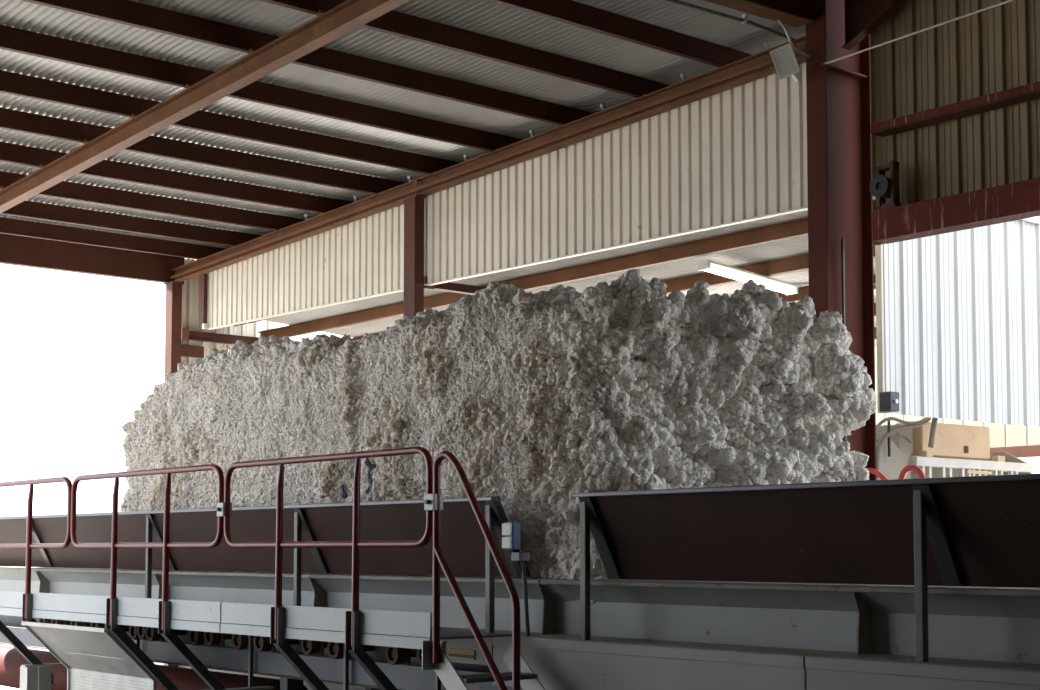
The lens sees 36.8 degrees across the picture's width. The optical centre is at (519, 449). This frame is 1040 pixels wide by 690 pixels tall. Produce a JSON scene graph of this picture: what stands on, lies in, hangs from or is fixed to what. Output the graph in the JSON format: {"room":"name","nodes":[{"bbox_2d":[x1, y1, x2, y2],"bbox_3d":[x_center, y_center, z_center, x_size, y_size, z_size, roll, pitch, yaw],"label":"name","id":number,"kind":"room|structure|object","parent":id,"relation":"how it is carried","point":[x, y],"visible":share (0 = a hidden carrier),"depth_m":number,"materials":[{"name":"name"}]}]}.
{"room":"cotton gin","nodes":[
{"label":"cotton gin","id":0,"kind":"room"},
{"bbox_2d":[0,686,19,689],"bbox_3d":[3.135,4.155,35.022,230.000,0.280,230.000,3,-5,-40],"label":"ground","id":1,"kind":"structure","parent":0,"point":[1,687],"depth_m":20.02,"materials":[{"name":"grey concrete"}]},
{"bbox_2d":[876,417,1033,479],"bbox_3d":[4.004,1.219,15.594,2.669,3.059,1.046,3,-5,-40],"label":"machinery","id":2,"kind":"object","parent":1,"relation":"on","point":[939,449],"visible":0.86,"depth_m":15.22,"materials":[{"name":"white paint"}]},
{"bbox_2d":[0,644,119,658],"bbox_3d":[-5.810,2.643,11.944,20.400,0.250,38.000,3,-5,-40],"label":"floor","id":3,"kind":"structure","parent":0,"point":[0,644],"depth_m":27.82,"materials":[{"name":"concrete"}]},
{"bbox_2d":[20,666,51,689],"bbox_3d":[-4.258,2.264,13.701,0.320,0.730,0.260,3,-5,-40],"label":"stand leg","id":4,"kind":"object","parent":3,"relation":"on","point":[40,677],"visible":1,"depth_m":13.66,"materials":[{"name":"metal"}]},
{"bbox_2d":[0,591,511,689],"bbox_3d":[-3.465,1.595,12.794,0.900,0.856,10.210,3,-5,-40],"label":"walkway","id":5,"kind":"object","parent":4,"relation":"on","point":[401,629],"visible":0.99,"depth_m":10.41,"materials":[{"name":"grey paint"}]},
{"bbox_2d":[0,477,71,617],"bbox_3d":[-4.306,0.834,13.213,0.059,1.143,2.367,3,-5,-40],"label":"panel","id":6,"kind":"object","parent":5,"relation":"on","point":[28,545],"visible":1,"depth_m":12.87,"materials":[{"name":"red paint"}]},
{"bbox_2d":[21,621,156,689],"bbox_3d":[-3.431,1.950,12.356,0.440,1.145,1.560,3,-5,-40],"label":"guard","id":7,"kind":"object","parent":5,"relation":"attached to","point":[62,650],"visible":1,"depth_m":12.40,"materials":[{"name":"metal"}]},
{"bbox_2d":[71,464,223,629],"bbox_3d":[-2.766,0.716,11.376,0.059,1.143,2.387,3,-5,-40],"label":"panel","id":8,"kind":"object","parent":5,"relation":"attached to","point":[166,544],"visible":1,"depth_m":11.18,"materials":[{"name":"red paint"}]},
{"bbox_2d":[224,446,432,645],"bbox_3d":[-1.234,0.599,9.548,0.059,1.143,2.312,3,-5,-40],"label":"guardrail","id":9,"kind":"object","parent":5,"relation":"attached to","point":[279,544],"visible":1,"depth_m":9.39,"materials":[{"name":"red metal"}]},
{"bbox_2d":[216,503,231,516],"bbox_3d":[-1.988,0.399,10.460,0.088,0.092,0.090,3,-5,-40],"label":"clamp","id":10,"kind":"object","parent":9,"relation":"attached to","point":[220,509],"visible":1,"depth_m":10.44,"materials":[{"name":"metal"}]},
{"bbox_2d":[0,646,307,689],"bbox_3d":[-6.161,2.569,17.991,0.440,0.670,13.300,3,-5,-40],"label":"drum","id":11,"kind":"object","parent":3,"relation":"on","point":[11,660],"visible":0.47,"depth_m":14.68,"materials":[{"name":"red metal"}]},
{"bbox_2d":[163,281,183,381],"bbox_3d":[-4.501,0.431,20.146,0.170,5.213,0.240,3,-5,-40],"label":"support post","id":12,"kind":"object","parent":3,"relation":"on","point":[173,312],"visible":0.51,"depth_m":20.22,"materials":[{"name":"brown metal"}]},
{"bbox_2d":[0,233,183,284],"bbox_3d":[-8.437,-2.553,17.064,10.500,0.358,0.100,3,-5,-40],"label":"beam","id":13,"kind":"structure","parent":12,"relation":"on","point":[14,250],"depth_m":19.52,"materials":[{"name":"brown metal"}]},
{"bbox_2d":[0,0,410,212],"bbox_3d":[-3.643,-2.837,14.229,0.120,0.557,10.620,3,-5,-40],"label":"rafter","id":14,"kind":"object","parent":13,"relation":"on","point":[350,15],"visible":1,"depth_m":12.96,"materials":[{"name":"brown metal"}]},
{"bbox_2d":[181,327,258,343],"bbox_3d":[-3.965,-1.483,20.672,1.170,0.160,0.110,3,-5,-40],"label":"tie","id":15,"kind":"object","parent":12,"relation":"attached to","point":[186,335],"visible":0.82,"depth_m":20.61,"materials":[{"name":"red paint"}]},
{"bbox_2d":[170,36,805,281],"bbox_3d":[-1.147,-2.703,16.325,0.125,0.558,10.640,3,-5,-40],"label":"rafter","id":16,"kind":"object","parent":12,"relation":"on","point":[759,65],"visible":0.88,"depth_m":14.97,"materials":[{"name":"brown metal"}]},
{"bbox_2d":[0,217,226,259],"bbox_3d":[-7.656,-2.689,16.698,11.220,0.194,0.125,3,-5,-40],"label":"purlin","id":17,"kind":"structure","parent":16,"relation":"on","point":[17,227],"depth_m":18.90,"materials":[{"name":"brown metal"}]},
{"bbox_2d":[0,200,262,246],"bbox_3d":[-7.091,-2.764,16.027,11.220,0.194,0.125,3,-5,-40],"label":"purlin","id":18,"kind":"structure","parent":16,"relation":"on","point":[28,209],"depth_m":18.14,"materials":[{"name":"metal"}]},
{"bbox_2d":[0,171,304,230],"bbox_3d":[-6.450,-2.850,15.264,11.220,0.194,0.125,3,-5,-40],"label":"purlin","id":19,"kind":"structure","parent":16,"relation":"on","point":[64,189],"depth_m":17.32,"materials":[{"name":"brown metal"}]},
{"bbox_2d":[0,142,352,213],"bbox_3d":[-5.808,-2.936,14.501,11.220,0.194,0.125,3,-5,-40],"label":"purlin","id":20,"kind":"structure","parent":16,"relation":"on","point":[10,153],"depth_m":16.39,"materials":[{"name":"metal"}]},
{"bbox_2d":[0,108,405,194],"bbox_3d":[-5.154,-3.023,13.723,11.220,0.194,0.125,3,-5,-40],"label":"purlin","id":21,"kind":"structure","parent":16,"relation":"on","point":[19,121],"depth_m":15.44,"materials":[{"name":"metal"}]},
{"bbox_2d":[198,274,207,330],"bbox_3d":[-4.013,-1.875,19.795,0.060,0.709,0.170,3,-5,-40],"label":"post","id":22,"kind":"object","parent":16,"relation":"hanging from","point":[203,278],"visible":1,"depth_m":19.77,"materials":[{"name":"brown metal"}]},
{"bbox_2d":[0,70,460,173],"bbox_3d":[-4.531,-3.107,12.982,11.220,0.194,0.125,3,-5,-40],"label":"purlin","id":23,"kind":"structure","parent":16,"relation":"on","point":[11,83],"depth_m":14.53,"materials":[{"name":"metal"}]},
{"bbox_2d":[0,25,523,151],"bbox_3d":[-3.883,-3.193,12.211,11.220,0.194,0.125,3,-5,-40],"label":"purlin","id":24,"kind":"structure","parent":16,"relation":"on","point":[12,39],"depth_m":13.56,"materials":[{"name":"brown metal"}]},
{"bbox_2d":[21,0,593,125],"bbox_3d":[-3.216,-3.283,11.418,11.220,0.194,0.125,3,-5,-40],"label":"purlin","id":25,"kind":"structure","parent":16,"relation":"on","point":[127,12],"depth_m":12.81,"materials":[{"name":"metal"}]},
{"bbox_2d":[260,0,669,97],"bbox_3d":[-2.574,-3.368,10.655,11.220,0.194,0.125,3,-5,-40],"label":"purlin","id":26,"kind":"structure","parent":16,"relation":"on","point":[396,23],"depth_m":12.63,"materials":[{"name":"metal"}]},
{"bbox_2d":[486,0,750,67],"bbox_3d":[-1.952,-3.452,9.915,11.220,0.194,0.125,3,-5,-40],"label":"purlin","id":27,"kind":"structure","parent":16,"relation":"on","point":[574,13],"depth_m":12.26,"materials":[{"name":"brown metal"}]},
{"bbox_2d":[764,41,769,49],"bbox_3d":[2.000,-3.248,12.649,0.050,0.116,0.052,3,-5,-40],"label":"bolt","id":28,"kind":"object","parent":16,"relation":"on","point":[766,44],"visible":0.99,"depth_m":12.64,"materials":[{"name":"grey metal"}]},
{"bbox_2d":[402,194,426,316],"bbox_3d":[-1.101,0.072,16.088,0.140,5.411,0.250,3,-5,-40],"label":"support post","id":29,"kind":"object","parent":3,"relation":"on","point":[413,206],"visible":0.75,"depth_m":16.16,"materials":[{"name":"brown metal"}]},
{"bbox_2d":[424,276,486,294],"bbox_3d":[-0.566,-1.714,16.599,1.150,0.130,0.110,3,-5,-40],"label":"tie","id":30,"kind":"object","parent":29,"relation":"attached to","point":[449,286],"visible":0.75,"depth_m":16.49,"materials":[{"name":"red paint"}]},
{"bbox_2d":[434,644,544,689],"bbox_3d":[0.143,1.683,8.295,0.532,1.237,1.366,3,-5,-40],"label":"stairs","id":31,"kind":"structure","parent":3,"relation":"on","point":[445,670],"depth_m":8.61,"materials":[{"name":"metal"}]},
{"bbox_2d":[421,451,519,689],"bbox_3d":[-0.264,0.864,8.381,0.100,1.745,0.806,3,-5,-40],"label":"stair rail","id":32,"kind":"object","parent":31,"relation":"attached to","point":[429,657],"visible":1,"depth_m":8.46,"materials":[{"name":"red metal"}]},
{"bbox_2d":[424,494,442,510],"bbox_3d":[-0.487,0.289,8.669,0.088,0.092,0.090,3,-5,-40],"label":"clamp","id":33,"kind":"object","parent":32,"relation":"attached to","point":[430,500],"visible":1,"depth_m":8.65,"materials":[{"name":"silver metal"}]},
{"bbox_2d":[421,640,445,669],"bbox_3d":[-0.480,1.133,8.624,0.100,0.160,0.130,3,-5,-40],"label":"socket","id":34,"kind":"object","parent":32,"relation":"attached to","point":[429,657],"depth_m":8.62,"materials":[{"name":"metal"}]},
{"bbox_2d":[0,566,1039,689],"bbox_3d":[0.961,1.615,10.239,2.982,1.585,20.600,3,-5,-40],"label":"bed","id":35,"kind":"object","parent":3,"relation":"on","point":[645,634],"visible":0.6,"depth_m":8.47,"materials":[{"name":"paint"}]},
{"bbox_2d":[39,618,68,630],"bbox_3d":[-4.329,1.617,14.663,0.330,0.155,0.180,3,-5,-40],"label":"roller","id":36,"kind":"object","parent":35,"relation":"attached to","point":[41,620],"visible":0.27,"depth_m":14.54,"materials":[{"name":"metal"}]},
{"bbox_2d":[51,619,70,631],"bbox_3d":[-4.149,1.603,14.448,0.330,0.155,0.180,3,-5,-40],"label":"roller","id":37,"kind":"object","parent":35,"relation":"attached to","point":[53,621],"visible":0.26,"depth_m":14.33,"materials":[{"name":"metal"}]},
{"bbox_2d":[70,621,90,633],"bbox_3d":[-3.879,1.583,14.127,0.330,0.155,0.180,3,-5,-40],"label":"roller","id":38,"kind":"object","parent":35,"relation":"attached to","point":[73,623],"visible":0.31,"depth_m":14.02,"materials":[{"name":"metal"}]},
{"bbox_2d":[91,622,104,634],"bbox_3d":[-3.603,1.550,13.798,0.330,0.155,0.180,3,-5,-40],"label":"roller","id":39,"kind":"object","parent":35,"relation":"attached to","point":[96,625],"visible":0.26,"depth_m":13.67,"materials":[{"name":"metal"}]},
{"bbox_2d":[104,623,129,631],"bbox_3d":[-3.430,1.548,13.591,0.330,0.155,0.180,3,-5,-40],"label":"roller","id":40,"kind":"object","parent":35,"relation":"attached to","point":[125,628],"visible":0.09,"depth_m":13.56,"materials":[{"name":"metal"}]},
{"bbox_2d":[129,626,146,639],"bbox_3d":[-3.122,1.525,13.224,0.330,0.155,0.180,3,-5,-40],"label":"roller","id":41,"kind":"object","parent":35,"relation":"attached to","point":[133,634],"visible":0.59,"depth_m":13.13,"materials":[{"name":"metal"}]},
{"bbox_2d":[137,626,145,638],"bbox_3d":[-3.026,1.506,13.110,0.330,0.155,0.180,3,-5,-40],"label":"roller","id":42,"kind":"object","parent":35,"relation":"attached to","point":[140,630],"visible":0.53,"depth_m":13.03,"materials":[{"name":"metal"}]},
{"bbox_2d":[145,627,186,641],"bbox_3d":[-2.930,1.510,12.994,0.330,0.155,0.180,3,-5,-40],"label":"roller","id":43,"kind":"object","parent":35,"relation":"attached to","point":[151,633],"visible":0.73,"depth_m":12.90,"materials":[{"name":"metal"}]},
{"bbox_2d":[189,630,207,645],"bbox_3d":[-2.449,1.474,12.420,0.330,0.155,0.180,3,-5,-40],"label":"roller","id":44,"kind":"object","parent":35,"relation":"attached to","point":[196,638],"visible":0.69,"depth_m":12.30,"materials":[{"name":"metal"}]},
{"bbox_2d":[204,627,232,645],"bbox_3d":[-2.288,1.449,12.229,0.330,0.155,0.180,3,-5,-40],"label":"roller","id":45,"kind":"object","parent":35,"relation":"attached to","point":[211,638],"visible":0.67,"depth_m":12.12,"materials":[{"name":"metal"}]},
{"bbox_2d":[232,634,248,649],"bbox_3d":[-2.012,1.440,11.899,0.330,0.155,0.180,3,-5,-40],"label":"roller","id":46,"kind":"object","parent":35,"relation":"attached to","point":[239,642],"visible":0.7,"depth_m":11.79,"materials":[{"name":"metal"}]},
{"bbox_2d":[0,496,529,632],"bbox_3d":[-3.358,0.944,13.383,0.316,0.825,10.350,3,-5,-40],"label":"panel","id":47,"kind":"object","parent":35,"relation":"on","point":[465,548],"visible":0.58,"depth_m":11.26,"materials":[{"name":"brown paint"}]},
{"bbox_2d":[253,636,298,652],"bbox_3d":[-1.807,1.425,11.654,0.330,0.155,0.180,3,-5,-40],"label":"roller","id":48,"kind":"object","parent":35,"relation":"attached to","point":[261,643],"visible":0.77,"depth_m":11.55,"materials":[{"name":"metal"}]},
{"bbox_2d":[301,640,327,655],"bbox_3d":[-1.383,1.380,11.150,0.330,0.155,0.180,3,-5,-40],"label":"roller","id":49,"kind":"object","parent":35,"relation":"attached to","point":[309,647],"visible":0.63,"depth_m":11.04,"materials":[{"name":"metal"}]},
{"bbox_2d":[327,642,374,659],"bbox_3d":[-1.165,1.376,10.889,0.330,0.155,0.180,3,-5,-40],"label":"roller","id":50,"kind":"object","parent":35,"relation":"attached to","point":[334,649],"visible":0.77,"depth_m":10.80,"materials":[{"name":"metal"}]},
{"bbox_2d":[385,647,416,665],"bbox_3d":[-0.716,1.341,10.353,0.330,0.155,0.180,3,-5,-40],"label":"roller","id":51,"kind":"object","parent":35,"relation":"attached to","point":[394,655],"visible":0.75,"depth_m":10.24,"materials":[{"name":"metal"}]},
{"bbox_2d":[417,649,421,665],"bbox_3d":[-0.492,1.312,10.086,0.330,0.155,0.180,3,-5,-40],"label":"roller","id":52,"kind":"object","parent":35,"relation":"attached to","point":[419,651],"visible":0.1,"depth_m":10.02,"materials":[{"name":"metal"}]},
{"bbox_2d":[120,269,876,604],"bbox_3d":[-0.612,0.058,12.280,2.672,2.156,7.068,3,-5,-40],"label":"module","id":53,"kind":"object","parent":35,"relation":"on","point":[542,398],"visible":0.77,"depth_m":10.02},
{"bbox_2d":[502,521,529,635],"bbox_3d":[0.001,0.748,9.055,0.165,0.666,0.135,3,-5,-40],"label":"sensor box","id":54,"kind":"object","parent":35,"relation":"on","point":[510,529],"visible":1,"depth_m":9.04,"materials":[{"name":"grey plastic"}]},
{"bbox_2d":[573,473,1039,661],"bbox_3d":[3.474,0.420,5.197,0.271,0.825,9.580,3,-5,-40],"label":"panel","id":55,"kind":"object","parent":35,"relation":"on","point":[974,531],"visible":1,"depth_m":7.57,"materials":[{"name":"brown paint"}]},
{"bbox_2d":[806,0,876,480],"bbox_3d":[2.516,-0.998,12.206,0.690,7.050,0.360,3,-5,-40],"label":"column","id":56,"kind":"structure","parent":3,"relation":"on","point":[838,98],"depth_m":12.27,"materials":[{"name":"red metal"}]},
{"bbox_2d":[704,0,813,26],"bbox_3d":[-3.805,-4.068,7.208,16.860,1.640,0.180,3,-5,-40],"label":"rafter","id":57,"kind":"object","parent":56,"relation":"attached to","point":[793,13],"visible":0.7,"depth_m":11.98,"materials":[{"name":"brown metal"}]},
{"bbox_2d":[666,0,794,40],"bbox_3d":[-2.606,-3.380,8.320,12.382,0.357,0.057,3,-5,-40],"label":"conduit","id":58,"kind":"object","parent":57,"relation":"attached to","point":[743,20],"visible":0.99,"depth_m":11.87,"materials":[{"name":"grey metal"}]},
{"bbox_2d":[769,18,809,81],"bbox_3d":[2.062,-3.085,12.131,0.357,0.432,0.205,3,-5,-40],"label":"floodlight","id":59,"kind":"object","parent":57,"relation":"attached to","point":[786,64],"visible":1,"depth_m":12.10,"materials":[{"name":"grey metal"}]},
{"bbox_2d":[842,0,900,49],"bbox_3d":[2.867,-3.806,11.907,0.090,1.288,0.988,3,-5,-40],"label":"knee brace","id":60,"kind":"object","parent":56,"relation":"attached to","point":[862,17],"visible":1,"depth_m":12.11,"materials":[{"name":"red metal"}]},
{"bbox_2d":[821,0,1013,64],"bbox_3d":[3.603,-3.126,10.510,0.018,0.096,4.162,3,-5,-38],"label":"rod","id":61,"kind":"object","parent":56,"relation":"attached to","point":[1007,1],"visible":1,"depth_m":11.37,"materials":[{"name":"metal"}]},
{"bbox_2d":[867,468,887,479],"bbox_3d":[2.334,1.314,11.488,0.038,2.345,1.080,3,-5,-40],"label":"hoop","id":62,"kind":"object","parent":3,"relation":"on","point":[879,474],"visible":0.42,"depth_m":11.25,"materials":[{"name":"red paint"}]},
{"bbox_2d":[898,465,925,478],"bbox_3d":[2.771,1.278,10.967,0.038,2.350,0.280,3,-5,-40],"label":"hoop","id":63,"kind":"object","parent":3,"relation":"on","point":[906,469],"visible":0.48,"depth_m":11.03,"materials":[{"name":"red paint"}]},
{"bbox_2d":[181,259,300,361],"bbox_3d":[-3.128,0.342,21.402,3.601,5.590,0.030,3,-5,-40],"label":"wall","id":64,"kind":"structure","parent":0,"point":[190,288],"depth_m":20.62,"materials":[{"name":"beige metal"}]},
{"bbox_2d":[181,344,203,357],"bbox_3d":[-4.312,-1.292,20.451,0.370,0.150,0.055,3,-5,-40],"label":"beam","id":65,"kind":"structure","parent":64,"relation":"attached to","point":[186,350],"depth_m":20.44,"materials":[{"name":"brown metal"}]},
{"bbox_2d":[234,310,308,326],"bbox_3d":[-0.452,-2.519,16.831,0.028,1.242,10.500,3,-5,-40],"label":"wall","id":66,"kind":"structure","parent":0,"point":[308,310],"depth_m":20.38,"materials":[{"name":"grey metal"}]},
{"bbox_2d":[0,0,805,259],"bbox_3d":[-4.842,-3.177,13.344,11.401,0.425,10.770,3,-5,-40],"label":"ceiling","id":67,"kind":"structure","parent":0,"point":[484,17],"depth_m":13.52,"materials":[{"name":"grey metal"}]},
{"bbox_2d":[208,62,807,327],"bbox_3d":[-0.780,-2.333,16.034,0.028,1.304,9.800,3,-5,-40],"label":"wall partition","id":68,"kind":"structure","parent":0,"point":[739,152],"depth_m":14.44,"materials":[{"name":"beige metal"}]},
{"bbox_2d":[207,206,807,329],"bbox_3d":[-0.794,-1.722,16.010,0.055,0.105,9.760,3,-5,-40],"label":"trim","id":69,"kind":"structure","parent":68,"relation":"attached to","point":[806,207],"depth_m":14.68,"materials":[{"name":"beige metal"}]},
{"bbox_2d":[263,210,876,346],"bbox_3d":[1.590,-1.637,18.127,6.280,0.518,9.551,3,-5,-40],"label":"wall","id":70,"kind":"structure","parent":0,"point":[796,246],"depth_m":16.22,"materials":[{"name":"beige metal"}]},
{"bbox_2d":[257,217,807,338],"bbox_3d":[-0.192,-1.774,17.132,0.120,0.128,10.300,3,-5,-40],"label":"beam","id":71,"kind":"structure","parent":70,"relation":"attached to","point":[799,227],"depth_m":15.92,"materials":[{"name":"brown metal"}]},
{"bbox_2d":[351,245,874,340],"bbox_3d":[0.575,-1.655,17.767,0.120,0.128,10.300,3,-5,-40],"label":"beam","id":72,"kind":"structure","parent":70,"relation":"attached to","point":[799,262],"depth_m":15.66,"materials":[{"name":"metal"}]},
{"bbox_2d":[697,260,875,294],"bbox_3d":[2.594,-1.691,15.578,2.003,0.188,0.559,1,-4,-21],"label":"fluorescent light","id":73,"kind":"object","parent":72,"relation":"attached to","point":[710,266],"visible":0.91,"depth_m":15.38,"materials":[{"name":"white plastic"}]},
{"bbox_2d":[774,274,875,302],"bbox_3d":[1.380,-1.530,18.434,0.120,0.128,10.300,3,-5,-40],"label":"beam","id":74,"kind":"structure","parent":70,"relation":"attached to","point":[804,290],"depth_m":16.55,"materials":[{"name":"metal"}]},
{"bbox_2d":[870,0,1039,245],"bbox_3d":[7.041,-3.413,7.114,0.030,3.000,13.401,3,-5,-40],"label":"wall","id":75,"kind":"structure","parent":0,"point":[996,49],"depth_m":11.63,"materials":[{"name":"beige metal"}]},
{"bbox_2d":[871,81,1039,136],"bbox_3d":[6.362,-2.725,7.663,0.150,0.073,11.300,3,-5,-40],"label":"beam","id":76,"kind":"structure","parent":75,"relation":"attached to","point":[1028,92],"depth_m":11.38,"materials":[{"name":"red metal"}]},
{"bbox_2d":[872,177,1039,243],"bbox_3d":[6.374,-1.976,7.625,0.180,0.227,11.300,3,-5,-40],"label":"header beam","id":77,"kind":"structure","parent":75,"relation":"attached to","point":[1019,200],"depth_m":11.32,"materials":[{"name":"red metal"}]},
{"bbox_2d":[869,160,900,209],"bbox_3d":[2.767,-2.001,11.837,0.160,0.355,0.174,3,-5,-40],"label":"bracket","id":78,"kind":"object","parent":77,"relation":"on","point":[882,187],"visible":0.98,"depth_m":11.79,"materials":[{"name":"metal"}]},
{"bbox_2d":[875,346,1039,446],"bbox_3d":[7.061,-1.172,18.013,0.006,2.160,10.000,3,-5,-40],"label":"wall","id":79,"kind":"structure","parent":0,"point":[1001,435],"depth_m":19.32,"materials":[{"name":"beige metal"}]},
{"bbox_2d":[990,445,1039,457],"bbox_3d":[6.990,-0.048,17.882,0.140,0.140,10.000,3,-5,-40],"label":"trim","id":80,"kind":"structure","parent":79,"relation":"attached to","point":[1024,451],"depth_m":18.89,"materials":[{"name":"red paint"}]},
{"bbox_2d":[883,220,1039,426],"bbox_3d":[5.308,-1.127,14.889,6.001,1.890,0.030,3,-5,-40],"label":"wall","id":81,"kind":"structure","parent":0,"point":[962,308],"depth_m":13.75,"materials":[{"name":"white metal"}]},
{"bbox_2d":[875,244,884,412],"bbox_3d":[3.000,-1.248,12.994,0.060,1.890,0.060,3,-5,-40],"label":"trim","id":82,"kind":"structure","parent":81,"relation":"attached to","point":[878,248],"depth_m":12.96,"materials":[{"name":"white metal"}]},
{"bbox_2d":[879,391,898,411],"bbox_3d":[3.054,-0.398,12.890,0.120,0.160,0.135,3,-5,-40],"label":"junction box","id":83,"kind":"object","parent":81,"relation":"attached to","point":[888,401],"visible":1,"depth_m":12.85,"materials":[{"name":"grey metal"}]},
{"bbox_2d":[1018,218,1039,224],"bbox_3d":[5.304,-2.088,14.972,6.060,0.040,0.090,3,-5,-40],"label":"trim","id":84,"kind":"structure","parent":81,"relation":"attached to","point":[1028,220],"depth_m":14.44,"materials":[{"name":"white metal"}]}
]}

